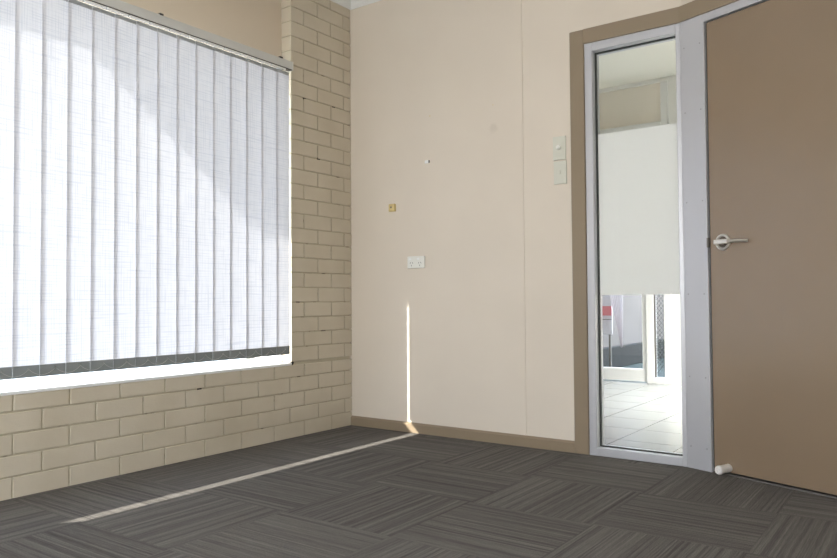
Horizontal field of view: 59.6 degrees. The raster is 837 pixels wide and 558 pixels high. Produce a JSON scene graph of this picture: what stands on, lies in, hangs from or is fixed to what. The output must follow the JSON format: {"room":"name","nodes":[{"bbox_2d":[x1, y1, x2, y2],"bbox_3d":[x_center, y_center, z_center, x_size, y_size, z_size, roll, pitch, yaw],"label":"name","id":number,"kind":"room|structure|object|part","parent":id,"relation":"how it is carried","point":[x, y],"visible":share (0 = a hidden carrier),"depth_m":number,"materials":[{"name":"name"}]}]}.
{"room":"empty office room","nodes":[
{"label":"empty office room","id":0,"kind":"room"},
{"bbox_2d":[0,0,351,500],"bbox_3d":[-1.873,-0.473,2.843,0.251,2.701,4.600,-2,-2,36],"label":"wall","id":1,"kind":"structure","parent":0,"point":[50,440],"depth_m":4.10,"materials":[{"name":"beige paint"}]},
{"bbox_2d":[0,68,291,395],"bbox_3d":[-1.551,-0.395,3.272,0.238,1.737,2.476,-2,-2,36],"label":"window","id":2,"kind":"structure","parent":1,"relation":"in","point":[14,387],"depth_m":3.48,"materials":[{"name":"white"}]},
{"bbox_3d":[-1.524,0.466,3.233,0.188,0.015,2.475,-2,-2,36],"label":"sill","id":3,"kind":"part","parent":2,"relation":"part of","materials":[{"name":"white"}]},
{"bbox_2d":[0,0,292,379],"bbox_3d":[-1.456,-0.438,3.206,0.047,1.690,2.470,-2,-2,36],"label":"vertical blind","id":4,"kind":"object","parent":2,"relation":"attached to","point":[144,168],"visible":1,"depth_m":3.39,"materials":[{"name":"white fabric"}]},
{"bbox_3d":[-1.394,0.386,3.245,0.007,0.031,2.201,-2,-2,36],"label":"chain","id":5,"kind":"part","parent":4,"relation":"part of","materials":[{"name":"grey plastic"}]},
{"bbox_3d":[-1.598,-1.536,3.332,0.172,0.550,2.475,-2,-2,36],"label":"lintel panel","id":6,"kind":"part","parent":1,"relation":"part of","materials":[{"name":"beige paint"}]},
{"bbox_2d":[0,381,836,557],"bbox_3d":[0.715,0.888,2.916,5.600,0.055,7.800,-2,-2,36],"label":"floor","id":7,"kind":"structure","parent":0,"point":[351,491],"depth_m":2.78,"materials":[{"name":"carpet"}]},
{"bbox_2d":[714,471,836,498],"bbox_3d":[1.597,0.852,2.945,0.087,0.006,0.880,1,-2,-33],"label":"trim","id":8,"kind":"structure","parent":7,"relation":"on","point":[729,473],"depth_m":3.02,"materials":[{"name":"grey"}]},
{"bbox_2d":[251,0,680,440],"bbox_3d":[0.041,-0.544,4.362,3.079,2.900,0.100,-2,-2,36],"label":"wall","id":9,"kind":"structure","parent":0,"point":[441,342],"depth_m":4.14,"materials":[{"name":"beige paint"}]},
{"bbox_2d":[389,204,395,211],"bbox_3d":[-0.160,-0.431,4.429,0.045,0.046,0.022,-2,-2,36],"label":"wall block","id":10,"kind":"object","parent":9,"relation":"attached to","point":[392,207],"visible":1,"depth_m":4.42,"materials":[{"name":"brown wood"}]},
{"bbox_2d":[407,256,424,268],"bbox_3d":[-0.015,-0.099,4.322,0.124,0.072,0.014,-2,-2,36],"label":"power outlet","id":11,"kind":"object","parent":9,"relation":"attached to","point":[412,261],"visible":1,"depth_m":4.32,"materials":[{"name":"white plastic"}]},
{"bbox_2d":[351,415,574,452],"bbox_3d":[0.189,0.870,4.151,1.502,0.059,0.016,-2,-2,36],"label":"baseboard","id":12,"kind":"structure","parent":9,"relation":"attached to","point":[562,445],"depth_m":4.08,"materials":[{"name":"brown wood"}]},
{"bbox_2d":[519,0,526,434],"bbox_3d":[0.558,-0.489,3.922,0.014,2.642,0.004,-2,-2,36],"label":"trim","id":13,"kind":"structure","parent":9,"relation":"attached to","point":[520,1],"depth_m":3.92,"materials":[{"name":"beige paint"}]},
{"bbox_2d":[553,136,565,160],"bbox_3d":[0.728,-0.679,3.790,0.072,0.123,0.028,-2,-2,36],"label":"light switch","id":14,"kind":"object","parent":9,"relation":"attached to","point":[559,143],"visible":1,"depth_m":3.79,"materials":[{"name":"grey plastic"}]},
{"bbox_3d":[0.729,-0.679,3.792,0.048,0.087,0.002,-2,-2,36],"label":"panel","id":15,"kind":"part","parent":14,"relation":"part of","materials":[{"name":"grey plastic"}]},
{"bbox_2d":[554,160,566,184],"bbox_3d":[0.735,-0.552,3.789,0.072,0.120,0.015,-2,-2,36],"label":"light switch","id":16,"kind":"object","parent":9,"relation":"attached to","point":[560,167],"visible":1,"depth_m":3.78,"materials":[{"name":"grey plastic"}]},
{"bbox_3d":[0.733,-0.552,3.787,0.048,0.084,0.002,-2,-2,36],"label":"panel","id":17,"kind":"part","parent":16,"relation":"part of","materials":[{"name":"grey plastic"}]},
{"bbox_2d":[599,40,675,88],"bbox_3d":[1.763,-1.929,4.475,5.600,0.050,4.150,-2,-2,36],"label":"ceiling","id":18,"kind":"structure","parent":0,"point":[655,61],"depth_m":6.33,"materials":[{"name":"white paint"}]},
{"bbox_2d":[599,75,681,384],"bbox_3d":[3.018,-0.465,6.157,5.600,2.800,0.100,-2,-2,36],"label":"wall","id":19,"kind":"structure","parent":0,"point":[672,98],"depth_m":6.60,"materials":[{"name":"white paint"}]},
{"bbox_2d":[599,80,672,384],"bbox_3d":[1.701,-0.411,7.083,1.480,2.765,0.100,-2,-2,36],"label":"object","id":20,"kind":"structure","parent":19,"relation":"in","point":[644,106],"depth_m":6.75,"materials":[{"name":"white"}]},
{"bbox_2d":[610,295,622,346],"bbox_3d":[1.796,-0.261,7.221,1.405,1.870,0.241,-2,-2,36],"label":"sheer curtain","id":21,"kind":"object","parent":20,"relation":"hanging from","point":[616,300],"visible":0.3,"depth_m":7.20,"materials":[{"name":"white fabric"}]},
{"bbox_3d":[1.687,-1.611,7.121,1.365,0.365,0.020,-2,-2,36],"label":"transom panel","id":22,"kind":"part","parent":20,"relation":"part of","materials":[{"name":"beige paint"}]},
{"bbox_2d":[681,0,693,5],"bbox_3d":[2.025,-0.616,2.332,0.100,2.900,2.733,1,-2,-33],"label":"wall","id":23,"kind":"structure","parent":0,"point":[683,2],"depth_m":3.43,"materials":[{"name":"beige paint"}]},
{"bbox_2d":[330,0,380,9],"bbox_3d":[0.062,-1.844,1.476,4.550,0.064,4.600,-2,-2,36],"label":"trim","id":24,"kind":"structure","parent":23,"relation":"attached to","point":[349,4],"depth_m":4.61,"materials":[{"name":"white paint"}]},
{"bbox_2d":[584,23,687,466],"bbox_3d":[1.072,-0.162,3.591,0.479,2.078,0.097,-2,-2,36],"label":"window","id":25,"kind":"structure","parent":23,"relation":"in","point":[634,177],"depth_m":3.61,"materials":[{"name":"grey glass"}]},
{"bbox_2d":[569,0,738,454],"bbox_3d":[1.363,-0.213,3.165,0.153,2.152,1.623,1,-2,-40],"label":"trim","id":26,"kind":"structure","parent":23,"relation":"attached to","point":[577,39],"depth_m":3.70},
{"bbox_2d":[680,0,836,494],"bbox_3d":[1.528,-0.182,2.992,0.169,2.078,1.020,1,-2,-33],"label":"door","id":27,"kind":"structure","parent":23,"relation":"in","point":[759,77],"depth_m":3.09,"materials":[{"name":"brown wood"}]},
{"bbox_3d":[1.312,-0.164,3.304,0.018,0.044,0.009,1,-2,-33],"label":"strike plate","id":28,"kind":"part","parent":27,"relation":"part of","materials":[{"name":"grey metal"}]},
{"bbox_3d":[1.351,-0.164,3.245,0.009,0.074,0.074,1,-2,-33],"label":"handle","id":29,"kind":"part","parent":27,"relation":"part of","materials":[{"name":"silver metal"}]},
{"bbox_3d":[1.365,-0.166,3.187,0.039,0.022,0.155,1,-2,-31],"label":"lever","id":30,"kind":"part","parent":27,"relation":"part of","materials":[{"name":"silver metal"}]},
{"label":"outside","id":31,"kind":"structure","parent":0,"visible":0},
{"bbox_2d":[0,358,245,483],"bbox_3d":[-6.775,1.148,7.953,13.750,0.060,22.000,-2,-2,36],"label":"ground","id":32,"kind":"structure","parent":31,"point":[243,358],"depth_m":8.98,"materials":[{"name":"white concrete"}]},
{"bbox_2d":[603,294,663,347],"bbox_3d":[2.980,0.070,9.843,0.100,2.060,5.550,-2,-2,36],"label":"fence","id":33,"kind":"object","parent":32,"relation":"on","point":[632,304],"visible":0.02,"depth_m":9.43,"materials":[{"name":"white metal"}]},
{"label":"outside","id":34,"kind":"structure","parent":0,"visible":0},
{"bbox_2d":[603,357,681,385],"bbox_3d":[6.328,1.034,7.309,8.250,0.060,5.700,-2,-2,36],"label":"ground","id":35,"kind":"structure","parent":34,"point":[661,373],"depth_m":8.74,"materials":[{"name":"grey concrete"}]},
{"bbox_2d":[602,295,612,366],"bbox_3d":[1.909,0.372,7.853,0.360,1.360,0.029,-2,-2,36],"label":"sign board","id":36,"kind":"object","parent":35,"relation":"on","point":[607,314],"visible":0.26,"depth_m":7.76,"materials":[{"name":"grey"}]},
{"bbox_3d":[2.037,0.818,7.756,0.020,0.460,0.020,-2,-2,36],"label":"leg","id":37,"kind":"part","parent":36,"relation":"part of","materials":[{"name":"grey metal"}]},
{"bbox_2d":[603,339,664,366],"bbox_3d":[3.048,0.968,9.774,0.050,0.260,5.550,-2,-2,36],"label":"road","id":38,"kind":"structure","parent":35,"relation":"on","point":[628,354],"depth_m":9.10,"materials":[{"name":"grey asphalt"}]}
]}

